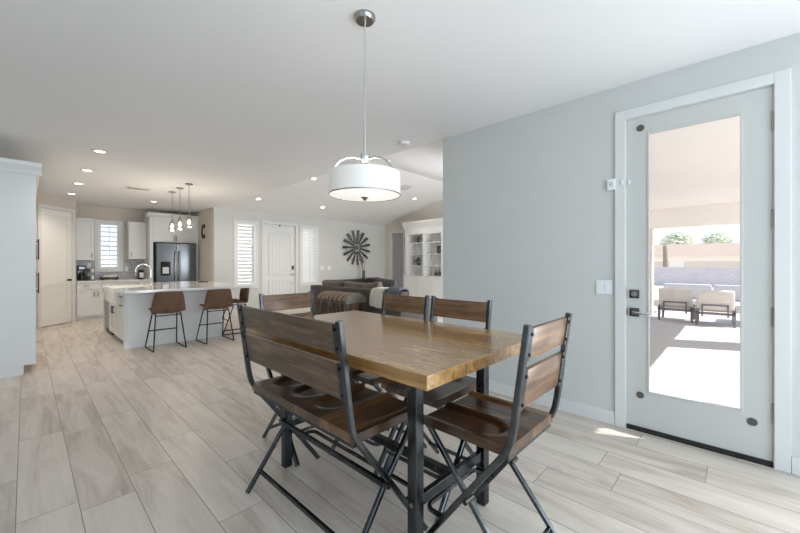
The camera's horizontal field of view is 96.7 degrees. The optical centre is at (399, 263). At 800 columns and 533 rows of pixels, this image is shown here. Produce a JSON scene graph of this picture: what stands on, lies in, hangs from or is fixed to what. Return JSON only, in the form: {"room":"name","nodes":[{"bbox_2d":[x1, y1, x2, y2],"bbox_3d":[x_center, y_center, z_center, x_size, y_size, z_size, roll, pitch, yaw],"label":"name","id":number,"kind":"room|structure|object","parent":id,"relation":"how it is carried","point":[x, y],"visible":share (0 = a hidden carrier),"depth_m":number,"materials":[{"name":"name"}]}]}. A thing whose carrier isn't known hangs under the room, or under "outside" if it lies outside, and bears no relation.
{"room":"dining room","nodes":[
{"label":"dining room","id":0,"kind":"room"},
{"bbox_2d":[36,193,75,328],"bbox_3d":[-7.367,-0.065,7.547,0.120,2.730,1.000,0,0,-1],"label":"wall","id":1,"kind":"structure","parent":0,"point":[43,199],"depth_m":7.57,"materials":[{"name":"paint"}]},
{"bbox_2d":[37,204,74,328],"bbox_3d":[-7.306,0.043,7.583,0.103,2.515,0.840,0,0,-1],"label":"door","id":2,"kind":"structure","parent":1,"relation":"in","point":[55,228],"depth_m":7.58,"materials":[{"name":"white paint"}]},
{"bbox_2d":[76,204,187,279],"bbox_3d":[-7.636,-0.065,8.804,0.200,2.730,4.640,0,0,44],"label":"wall","id":3,"kind":"structure","parent":0,"point":[82,211],"depth_m":9.07,"materials":[{"name":"paint"}]},
{"bbox_2d":[76,218,93,259],"bbox_3d":[-7.535,-0.586,8.498,0.364,0.988,0.335,0,0,44],"label":"upper cabinet","id":4,"kind":"object","parent":3,"relation":"attached to","point":[84,226],"visible":0.75,"depth_m":8.40,"materials":[{"name":"white paint"}]},
{"bbox_2d":[94,219,122,271],"bbox_3d":[-7.379,-0.455,9.016,0.200,1.290,0.560,0,0,44],"label":"window","id":5,"kind":"structure","parent":3,"relation":"in","point":[97,223],"depth_m":8.95,"materials":[{"name":"white paint"}]},
{"bbox_2d":[76,259,143,279],"bbox_3d":[-7.307,0.129,8.995,0.012,0.518,1.370,0,0,44],"label":"backsplash","id":6,"kind":"structure","parent":3,"relation":"attached to","point":[131,264],"depth_m":9.19,"materials":[{"name":"grey tile"}]},
{"bbox_2d":[126,221,145,258],"bbox_3d":[-6.840,-0.605,9.230,0.364,0.950,0.377,0,0,44],"label":"upper cabinet","id":7,"kind":"object","parent":3,"relation":"attached to","point":[135,231],"visible":1,"depth_m":9.12,"materials":[{"name":"white paint"}]},
{"bbox_2d":[190,209,210,280],"bbox_3d":[-5.415,-0.065,9.790,1.660,2.730,0.150,0,0,44],"label":"wall","id":8,"kind":"structure","parent":0,"point":[204,245],"depth_m":9.50,"materials":[{"name":"paint"}]},
{"bbox_2d":[201,224,204,238],"bbox_3d":[-5.275,-0.870,9.536,0.246,0.392,0.024,0,0,44],"label":"decor","id":9,"kind":"object","parent":8,"relation":"attached to","point":[203,225],"visible":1,"depth_m":9.53,"materials":[{"name":"metal"}]},
{"bbox_2d":[238,225,303,283],"bbox_3d":[-4.893,-0.120,12.233,0.150,3.160,4.010,0,0,44],"label":"wall","id":10,"kind":"structure","parent":0,"point":[243,225],"depth_m":11.83,"materials":[{"name":"paint"}]},
{"bbox_2d":[211,208,385,309],"bbox_3d":[-2.632,-0.090,11.367,0.200,2.780,6.270,0,0,44],"label":"wall","id":11,"kind":"structure","parent":0,"point":[332,233],"depth_m":11.36,"materials":[{"name":"paint"}]},
{"bbox_2d":[222,307,259,313],"bbox_3d":[-4.288,1.248,9.471,0.014,0.105,1.240,0,0,44],"label":"baseboard","id":12,"kind":"structure","parent":11,"relation":"attached to","point":[233,310],"depth_m":9.35,"materials":[{"name":"white paint"}]},
{"bbox_2d":[233,219,257,288],"bbox_3d":[-4.205,-0.260,9.655,0.200,1.830,0.670,0,0,44],"label":"window","id":13,"kind":"structure","parent":11,"relation":"in","point":[236,223],"depth_m":9.59,"materials":[{"name":"white paint"}]},
{"bbox_2d":[261,221,297,294],"bbox_3d":[-3.497,0.045,10.347,0.103,2.510,1.120,0,0,44],"label":"door","id":14,"kind":"structure","parent":11,"relation":"in","point":[279,243],"depth_m":10.35,"materials":[{"name":"white paint"}]},
{"bbox_2d":[299,225,318,285],"bbox_3d":[-2.862,-0.260,11.068,0.200,1.830,0.670,0,0,44],"label":"window","id":15,"kind":"structure","parent":11,"relation":"in","point":[308,259],"depth_m":11.00,"materials":[{"name":"white paint"}]},
{"bbox_2d":[342,230,369,264],"bbox_3d":[-1.507,-0.565,12.344,0.084,1.224,1.217,0,0,44],"label":"decor","id":16,"kind":"object","parent":11,"relation":"attached to","point":[352,243],"visible":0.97,"depth_m":12.32,"materials":[{"name":"metal"}]},
{"bbox_2d":[0,0,799,225],"bbox_3d":[-0.834,-1.939,5.146,15.100,1.079,12.710,0,0,44],"label":"ceiling","id":17,"kind":"structure","parent":0,"point":[232,100],"depth_m":2.76,"materials":[{"name":"paint"}]},
{"bbox_2d":[80,169,94,171],"bbox_3d":[-4.771,-1.425,5.432,0.176,0.009,0.176,0,0,44],"label":"recessed light","id":18,"kind":"object","parent":17,"relation":"in","point":[85,170],"visible":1,"depth_m":5.43,"materials":[{"name":"white paint"}]},
{"bbox_2d":[91,149,107,153],"bbox_3d":[-3.807,-1.425,4.516,0.176,0.009,0.176,0,0,44],"label":"recessed light","id":19,"kind":"object","parent":17,"relation":"in","point":[92,150],"visible":1,"depth_m":4.52,"materials":[{"name":"white paint"}]},
{"bbox_2d":[125,186,150,190],"bbox_3d":[-4.961,-1.424,6.740,0.200,0.013,0.360,0,0,44],"label":"ceiling vent","id":20,"kind":"object","parent":17,"relation":"in","point":[127,187],"visible":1,"depth_m":6.70,"materials":[{"name":"white metal"}]},
{"bbox_2d":[168,191,175,228],"bbox_3d":[-4.507,-1.042,7.044,0.136,0.775,0.136,0,0,44],"label":"glass pendant","id":21,"kind":"object","parent":17,"relation":"hanging from","point":[172,192],"visible":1,"depth_m":7.04,"materials":[{"name":"clear glass"}]},
{"bbox_2d":[176,187,183,225],"bbox_3d":[-4.134,-1.042,6.689,0.136,0.775,0.136,0,0,44],"label":"glass pendant","id":22,"kind":"object","parent":17,"relation":"hanging from","point":[179,219],"visible":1,"depth_m":6.67,"materials":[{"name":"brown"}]},
{"bbox_2d":[185,183,192,223],"bbox_3d":[-3.761,-1.042,6.349,0.136,0.775,0.136,0,0,44],"label":"glass pendant","id":23,"kind":"object","parent":17,"relation":"hanging from","point":[190,184],"visible":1,"depth_m":6.33,"materials":[{"name":"brown"}]},
{"bbox_2d":[328,9,400,201],"bbox_3d":[-0.203,-0.897,2.059,0.414,1.066,0.414,0,0,44],"label":"drum pendant","id":24,"kind":"object","parent":17,"relation":"hanging from","point":[366,182],"visible":1,"depth_m":1.94,"materials":[{"name":"white fabric"}]},
{"bbox_2d":[329,188,399,200],"bbox_3d":[-0.203,-0.393,2.059,0.407,0.010,0.407,0,0,44],"label":"diffuser","id":25,"kind":"object","parent":24,"relation":"attached to","point":[347,194],"depth_m":2.00,"materials":[{"name":"white glass"}]},
{"bbox_2d":[399,140,409,145],"bbox_3d":[0.050,-1.411,4.175,0.130,0.038,0.130,0,0,44],"label":"smoke detector","id":26,"kind":"object","parent":17,"relation":"attached to","point":[402,142],"visible":1,"depth_m":4.13,"materials":[{"name":"white plastic"}]},
{"bbox_2d":[0,307,799,532],"bbox_3d":[-0.851,1.360,5.128,15.100,0.120,12.860,0,0,44],"label":"floor","id":27,"kind":"structure","parent":0,"point":[97,435],"depth_m":2.22,"materials":[{"name":"beige wood"}]},
{"bbox_2d":[0,157,41,377],"bbox_3d":[-5.823,0.050,5.246,3.630,2.500,0.690,0,0,44],"label":"tall cabinet","id":28,"kind":"object","parent":27,"relation":"on","point":[19,179],"visible":1,"depth_m":4.14,"materials":[{"name":"white paint"}]},
{"bbox_2d":[76,282,113,320],"bbox_3d":[-7.317,0.865,8.529,0.630,0.870,0.680,0,0,44],"label":"base cabinet","id":29,"kind":"object","parent":27,"relation":"on","point":[89,296],"visible":0.72,"depth_m":8.26,"materials":[{"name":"white paint"}]},
{"bbox_2d":[76,279,148,282],"bbox_3d":[-7.085,0.409,8.784,0.623,0.040,1.370,0,0,44],"label":"countertop","id":30,"kind":"structure","parent":29,"relation":"on","point":[107,280],"depth_m":8.57,"materials":[{"name":"white stone"}]},
{"bbox_2d":[76,266,87,280],"bbox_3d":[-7.436,0.214,8.329,0.224,0.350,0.185,0,0,44],"label":"coffee maker","id":31,"kind":"object","parent":30,"relation":"on","point":[80,270],"visible":1,"depth_m":8.28,"materials":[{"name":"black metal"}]},
{"bbox_2d":[100,276,118,279],"bbox_3d":[-7.125,0.349,8.732,0.180,0.080,0.340,0,0,44],"label":"tray","id":32,"kind":"object","parent":30,"relation":"on","point":[117,277],"visible":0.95,"depth_m":8.67,"materials":[{"name":"brown wood"}]},
{"bbox_2d":[138,269,143,278],"bbox_3d":[-6.696,0.254,9.208,0.129,0.270,0.124,0,0,44],"label":"canister","id":33,"kind":"object","parent":30,"relation":"on","point":[140,272],"visible":0.92,"depth_m":9.16,"materials":[{"name":"black metal"}]},
{"bbox_2d":[114,281,148,283],"bbox_3d":[-6.844,0.865,9.027,0.630,0.870,0.687,0,0,44],"label":"base cabinet","id":34,"kind":"object","parent":27,"relation":"on","point":[126,281],"visible":0.12,"depth_m":8.85,"materials":[{"name":"white paint"}]},
{"bbox_2d":[103,288,221,349],"bbox_3d":[-4.492,0.864,6.663,2.166,0.872,1.455,0,0,44],"label":"kitchen island","id":35,"kind":"object","parent":27,"relation":"on","point":[129,320],"visible":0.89,"depth_m":5.83,"materials":[{"name":"white paint"}]},
{"bbox_2d":[103,290,113,334],"bbox_3d":[-5.484,0.866,6.684,0.590,0.868,0.108,0,0,44],"label":"dishwasher","id":36,"kind":"object","parent":35,"relation":"in","point":[106,302],"visible":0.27,"depth_m":6.68,"materials":[{"name":"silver metal"}]},
{"bbox_2d":[98,281,251,293],"bbox_3d":[-4.246,0.407,6.644,2.590,0.042,1.860,0,0,44],"label":"island countertop","id":37,"kind":"structure","parent":35,"relation":"on","point":[181,285],"depth_m":6.12,"materials":[{"name":"white stone"}]},
{"bbox_2d":[104,285,151,304],"bbox_3d":[-4.742,0.521,6.246,1.070,0.253,0.570,0,0,44],"label":"farmhouse sink","id":38,"kind":"object","parent":37,"relation":"in","point":[111,296],"visible":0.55,"depth_m":6.07,"materials":[{"name":"white ceramic"}]},
{"bbox_2d":[134,263,152,283],"bbox_3d":[-4.845,0.188,6.713,0.133,0.397,0.286,0,0,44],"label":"kitchen faucet","id":39,"kind":"object","parent":37,"relation":"on","point":[137,266],"visible":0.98,"depth_m":6.71,"materials":[{"name":"silver metal"}]},
{"bbox_2d":[145,291,186,352],"bbox_3d":[-3.651,0.857,5.547,0.540,0.887,0.456,0,0,44],"label":"bar stool","id":40,"kind":"object","parent":27,"relation":"on","point":[170,301],"visible":1,"depth_m":5.39,"materials":[{"name":"brown leather"}]},
{"bbox_2d":[144,212,198,281],"bbox_3d":[-6.207,-0.005,9.631,0.728,2.610,1.168,0,0,44],"label":"tall cabinet","id":41,"kind":"object","parent":27,"relation":"on","point":[157,224],"visible":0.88,"depth_m":9.32,"materials":[{"name":"white paint"}]},
{"bbox_2d":[153,242,195,281],"bbox_3d":[-6.101,0.362,9.581,0.874,1.835,0.910,0,0,44],"label":"refrigerator","id":42,"kind":"object","parent":27,"relation":"on","point":[172,262],"visible":0.54,"depth_m":9.27,"materials":[{"name":"black metal"}]},
{"bbox_2d":[196,289,234,343],"bbox_3d":[-3.155,0.857,6.069,0.540,0.887,0.456,0,0,44],"label":"bar stool","id":43,"kind":"object","parent":27,"relation":"on","point":[215,298],"visible":1,"depth_m":5.91,"materials":[{"name":"brown leather"}]},
{"bbox_2d":[222,288,249,334],"bbox_3d":[-3.175,0.857,6.809,0.540,0.887,0.456,0,0,-41],"label":"bar stool","id":44,"kind":"object","parent":27,"relation":"on","point":[244,292],"visible":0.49,"depth_m":6.85,"materials":[{"name":"black metal"}]},
{"bbox_2d":[259,290,314,466],"bbox_3d":[-0.699,0.761,2.624,0.548,1.086,0.463,0,0,44],"label":"dining chair","id":45,"kind":"object","parent":27,"relation":"on","point":[295,300],"visible":0.1,"depth_m":2.72,"materials":[{"name":"brown wood"}]},
{"bbox_2d":[236,302,427,532],"bbox_3d":[-0.394,0.761,1.879,0.961,1.086,0.542,0,0,44],"label":"bench","id":46,"kind":"object","parent":27,"relation":"on","point":[315,389],"visible":0.97,"depth_m":1.68,"materials":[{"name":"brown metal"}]},
{"bbox_2d":[317,291,366,314],"bbox_3d":[-1.019,0.894,6.233,0.886,0.813,0.476,0,0,44],"label":"throw blanket","id":47,"kind":"object","parent":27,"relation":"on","point":[328,302],"visible":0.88,"depth_m":6.04,"materials":[{"name":"brown fabric"}]},
{"bbox_2d":[335,279,373,282],"bbox_3d":[-1.542,0.907,12.021,0.380,0.785,1.700,0,0,44],"label":"console table","id":48,"kind":"object","parent":27,"relation":"on","point":[353,280],"visible":0.3,"depth_m":11.99,"materials":[{"name":"brown wood"}]},
{"bbox_2d":[359,252,366,278],"bbox_3d":[-1.311,0.038,12.232,0.181,0.955,0.448,0,0,30],"label":"vase","id":49,"kind":"object","parent":48,"relation":"on","point":[363,271],"visible":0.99,"depth_m":12.22,"materials":[{"name":"grey ceramic"}]},
{"bbox_2d":[311,285,437,321],"bbox_3d":[-0.611,0.877,7.107,2.680,0.845,1.020,0,0,44],"label":"sofa","id":50,"kind":"object","parent":27,"relation":"on","point":[317,289],"visible":0.17,"depth_m":6.39,"materials":[{"name":"grey fabric"}]},
{"bbox_2d":[322,280,344,286],"bbox_3d":[-1.395,0.545,7.604,0.276,0.401,0.714,0,0,-44],"label":"throw pillow","id":51,"kind":"object","parent":50,"relation":"on","point":[324,282],"visible":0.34,"depth_m":7.46,"materials":[{"name":"beige fabric"}]},
{"bbox_2d":[344,281,363,287],"bbox_3d":[-0.881,0.550,7.129,0.626,0.416,0.273,0,0,42],"label":"throw pillow","id":52,"kind":"object","parent":50,"relation":"on","point":[346,283],"visible":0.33,"depth_m":7.05,"materials":[{"name":"beige fabric"}]},
{"bbox_2d":[361,281,382,288],"bbox_3d":[-0.503,0.545,6.756,0.491,0.446,0.288,0,0,40],"label":"throw pillow","id":53,"kind":"object","parent":50,"relation":"on","point":[375,284],"visible":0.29,"depth_m":6.62,"materials":[{"name":"beige fabric"}]},
{"bbox_2d":[369,287,388,308],"bbox_3d":[-0.300,0.584,6.251,0.395,0.356,0.327,0,0,44],"label":"throw blanket","id":54,"kind":"object","parent":50,"relation":"on","point":[376,294],"visible":0.73,"depth_m":6.15,"materials":[{"name":"beige fabric"}]},
{"bbox_2d":[374,277,396,286],"bbox_3d":[-0.298,0.510,7.016,0.517,0.502,0.206,0,0,26],"label":"throw pillow","id":55,"kind":"object","parent":50,"relation":"on","point":[385,282],"visible":0.33,"depth_m":6.90,"materials":[{"name":"fabric"}]},
{"bbox_2d":[387,286,408,295],"bbox_3d":[-0.033,0.507,5.993,0.276,0.247,0.268,0,0,44],"label":"folded blanket","id":56,"kind":"object","parent":50,"relation":"on","point":[394,290],"visible":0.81,"depth_m":5.92,"materials":[{"name":"fabric"}]},
{"bbox_2d":[329,292,429,481],"bbox_3d":[-0.138,0.761,2.462,0.463,1.086,0.548,0,0,44],"label":"dining chair","id":57,"kind":"object","parent":27,"relation":"on","point":[401,303],"visible":0.26,"depth_m":2.49,"materials":[{"name":"brown wood"}]},
{"bbox_2d":[246,310,521,532],"bbox_3d":[-0.141,0.843,2.094,1.540,0.914,0.940,0,0,44],"label":"dining table","id":58,"kind":"object","parent":27,"relation":"on","point":[421,355],"visible":0.66,"depth_m":1.67,"materials":[{"name":"brown wood"}]},
{"bbox_2d":[402,218,442,298],"bbox_3d":[1.111,-0.060,11.495,2.430,2.720,0.494,0,0,44],"label":"bookcase","id":59,"kind":"object","parent":27,"relation":"on","point":[420,280],"visible":0.57,"depth_m":11.72,"materials":[{"name":"white paint"}]},
{"bbox_2d":[414,257,421,264],"bbox_3d":[0.623,-0.094,11.987,0.353,0.282,0.279,0,0,44],"label":"potted plant","id":60,"kind":"object","parent":59,"relation":"on","point":[418,262],"visible":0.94,"depth_m":11.94,"materials":[{"name":"green plant"}]},
{"bbox_2d":[377,296,491,520],"bbox_3d":[0.214,0.761,2.127,0.463,1.086,0.548,0,0,44],"label":"dining chair","id":61,"kind":"object","parent":27,"relation":"on","point":[437,397],"visible":0.41,"depth_m":2.11,"materials":[{"name":"brown wood"}]},
{"bbox_2d":[424,312,572,532],"bbox_3d":[0.423,0.761,1.611,0.548,1.086,0.463,0,0,44],"label":"dining chair","id":62,"kind":"object","parent":27,"relation":"on","point":[505,428],"visible":0.99,"depth_m":1.52,"materials":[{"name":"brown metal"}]},
{"bbox_2d":[386,200,442,279],"bbox_3d":[2.119,-0.544,11.003,7.590,3.689,0.150,0,0,44],"label":"wall","id":63,"kind":"structure","parent":0,"point":[434,211],"depth_m":12.76,"materials":[{"name":"paint"}]},
{"bbox_2d":[390,231,403,286],"bbox_3d":[-0.061,0.055,13.050,0.710,2.490,0.148,0,0,44],"label":"door","id":64,"kind":"structure","parent":63,"relation":"in","point":[398,239],"depth_m":13.11,"materials":[{"name":"white paint"}]},
{"bbox_2d":[443,32,799,472],"bbox_3d":[2.680,-0.065,2.130,5.850,2.730,0.200,0,0,44],"label":"wall","id":65,"kind":"structure","parent":0,"point":[529,209],"depth_m":3.16,"materials":[{"name":"paint"}]},
{"bbox_2d":[466,375,614,424],"bbox_3d":[1.111,1.248,3.473,1.725,0.105,0.014,0,0,44],"label":"baseboard","id":66,"kind":"structure","parent":65,"relation":"attached to","point":[596,413],"depth_m":3.11,"materials":[{"name":"white paint"}]},
{"bbox_2d":[596,280,611,293],"bbox_3d":[1.679,0.190,2.935,0.116,0.116,0.011,0,0,44],"label":"light switch","id":67,"kind":"object","parent":65,"relation":"attached to","point":[602,286],"visible":1,"depth_m":2.93,"materials":[{"name":"white plastic"}]},
{"bbox_2d":[607,179,614,190],"bbox_3d":[1.714,-0.643,2.889,0.056,0.090,0.031,0,0,44],"label":"door chime","id":68,"kind":"object","parent":65,"relation":"attached to","point":[610,182],"visible":1,"depth_m":2.88,"materials":[{"name":"white plastic"}]},
{"bbox_2d":[626,86,773,467],"bbox_3d":[2.140,0.081,2.599,0.816,2.439,0.252,0,0,44],"label":"door","id":69,"kind":"structure","parent":65,"relation":"in","point":[746,432],"depth_m":2.39,"materials":[{"name":"white paint"}]},
{"bbox_2d":[615,68,790,472],"bbox_3d":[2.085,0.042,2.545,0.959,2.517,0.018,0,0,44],"label":"trim","id":70,"kind":"structure","parent":65,"relation":"attached to","point":[781,80],"depth_m":2.25,"materials":[{"name":"white paint"}]},
{"bbox_2d":[792,456,799,475],"bbox_3d":[3.581,1.248,1.125,3.160,0.105,0.014,0,0,44],"label":"baseboard","id":71,"kind":"structure","parent":65,"relation":"attached to","point":[795,460],"depth_m":2.20,"materials":[{"name":"white paint"}]},
{"label":"outside","id":72,"kind":"structure","parent":0,"visible":0},
{"bbox_2d":[654,285,739,315],"bbox_3d":[34.449,1.555,36.239,180.000,0.170,220.000,0,0,44],"label":"ground","id":73,"kind":"structure","parent":72,"point":[656,287],"depth_m":17.16,"materials":[{"name":"white concrete"}]},
{"bbox_2d":[663,246,667,266],"bbox_3d":[22.884,-0.058,30.676,0.435,3.057,0.435,0,0,44],"label":"post","id":74,"kind":"object","parent":73,"relation":"on","point":[665,252],"visible":0.6,"depth_m":30.58,"materials":[{"name":"beige"}]},
{"bbox_2d":[659,232,694,244],"bbox_3d":[38.196,-1.443,49.255,4.173,5.855,4.833,0,0,44],"label":"leafy tree","id":75,"kind":"object","parent":73,"relation":"on","point":[671,238],"visible":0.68,"depth_m":48.42,"materials":[{"name":"green plant"}]},
{"bbox_2d":[650,310,739,408],"bbox_3d":[6.867,1.390,4.503,8.250,0.140,9.010,0,0,44],"label":"floor","id":76,"kind":"structure","parent":73,"relation":"on","point":[701,362],"depth_m":5.08,"materials":[{"name":"concrete"}]},
{"bbox_2d":[650,228,653,314],"bbox_3d":[6.481,0.200,9.430,0.360,2.240,0.320,0,0,44],"label":"patio column","id":77,"kind":"structure","parent":76,"relation":"on","point":[651,229],"depth_m":9.26,"materials":[{"name":"paint"}]},
{"bbox_2d":[654,297,658,305],"bbox_3d":[6.931,1.130,9.831,0.560,0.380,0.700,0,0,44],"label":"ottoman","id":78,"kind":"object","parent":76,"relation":"on","point":[656,300],"visible":0.02,"depth_m":9.47,"materials":[{"name":"white fabric"}]},
{"bbox_2d":[657,288,695,322],"bbox_3d":[6.556,0.939,8.435,0.660,0.762,0.739,0,0,44],"label":"patio chair","id":79,"kind":"object","parent":76,"relation":"on","point":[673,298],"visible":0.95,"depth_m":8.18,"materials":[{"name":"beige fabric"}]},
{"bbox_2d":[661,306,689,308],"bbox_3d":[6.590,0.955,8.471,0.540,0.130,0.640,0,0,44],"label":"seat cushion","id":80,"kind":"object","parent":79,"relation":"on","point":[673,307],"depth_m":8.23,"materials":[{"name":"beige fabric"}]},
{"bbox_2d":[658,288,692,306],"bbox_3d":[6.370,0.770,8.239,0.620,0.424,0.197,0,0,44],"label":"cushion","id":81,"kind":"object","parent":79,"relation":"on","point":[668,297],"depth_m":8.17,"materials":[{"name":"beige fabric"}]},
{"bbox_2d":[695,290,735,327],"bbox_3d":[6.884,0.939,7.778,0.660,0.762,0.739,0,0,42],"label":"patio chair","id":82,"kind":"object","parent":76,"relation":"on","point":[714,301],"visible":1,"depth_m":7.52,"materials":[{"name":"beige fabric"}]},
{"bbox_2d":[699,309,731,312],"bbox_3d":[6.917,0.955,7.815,0.540,0.130,0.640,0,0,42],"label":"seat cushion","id":83,"kind":"object","parent":82,"relation":"on","point":[714,311],"depth_m":7.57,"materials":[{"name":"beige fabric"}]},
{"bbox_2d":[696,290,734,310],"bbox_3d":[6.703,0.770,7.577,0.620,0.424,0.197,0,0,42],"label":"cushion","id":84,"kind":"object","parent":82,"relation":"on","point":[706,300],"depth_m":7.52,"materials":[{"name":"beige fabric"}]},
{"bbox_2d":[654,267,739,285],"bbox_3d":[17.132,0.845,25.279,70.000,1.250,0.250,0,0,44],"label":"wall","id":85,"kind":"structure","parent":73,"relation":"on","point":[681,275],"depth_m":23.24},
{"bbox_2d":[654,243,739,267],"bbox_3d":[36.336,-0.255,35.756,29.200,3.450,10.900,0,0,44],"label":"house","id":86,"kind":"structure","parent":73,"relation":"on","point":[726,255],"depth_m":34.98,"materials":[{"name":"paint"}]},
{"bbox_2d":[664,283,739,312],"bbox_3d":[8.903,1.030,10.163,2.300,0.860,0.800,0,0,44],"label":"outdoor sofa","id":87,"kind":"object","parent":73,"relation":"on","point":[736,288],"visible":0.19,"depth_m":10.34,"materials":[{"name":"white fabric"}]},
{"bbox_2d":[664,283,711,298],"bbox_3d":[8.672,0.820,10.762,1.120,0.440,0.250,0,0,44],"label":"cushion","id":88,"kind":"object","parent":87,"relation":"on","point":[694,287],"depth_m":10.57,"materials":[{"name":"white fabric"}]},
{"bbox_2d":[713,285,739,300],"bbox_3d":[9.512,0.820,9.963,1.120,0.440,0.250,0,0,44],"label":"cushion","id":89,"kind":"object","parent":87,"relation":"on","point":[736,288],"depth_m":9.99,"materials":[{"name":"white fabric"}]},
{"bbox_2d":[708,267,716,286],"bbox_3d":[19.886,0.835,22.661,0.440,1.270,0.350,0,0,44],"label":"pier","id":90,"kind":"structure","parent":73,"relation":"on","point":[712,271],"depth_m":22.53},
{"bbox_2d":[700,233,732,243],"bbox_3d":[42.440,-1.359,47.945,3.873,5.687,3.670,0,0,-15],"label":"leafy tree","id":91,"kind":"object","parent":73,"relation":"on","point":[715,237],"visible":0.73,"depth_m":47.18,"materials":[{"name":"green plant"}]},
{"bbox_3d":[2.792,-0.075,6.348,0.200,2.750,6.070,0,0,44],"label":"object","id":92,"kind":"object","parent":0,"visible":0},
{"bbox_2d":[650,116,739,228],"bbox_3d":[4.784,-1.240,5.758,3.500,0.640,7.960,0,0,44],"label":"roof","id":93,"kind":"structure","parent":92,"relation":"attached to","point":[695,169],"depth_m":5.70,"materials":[{"name":"paint"}]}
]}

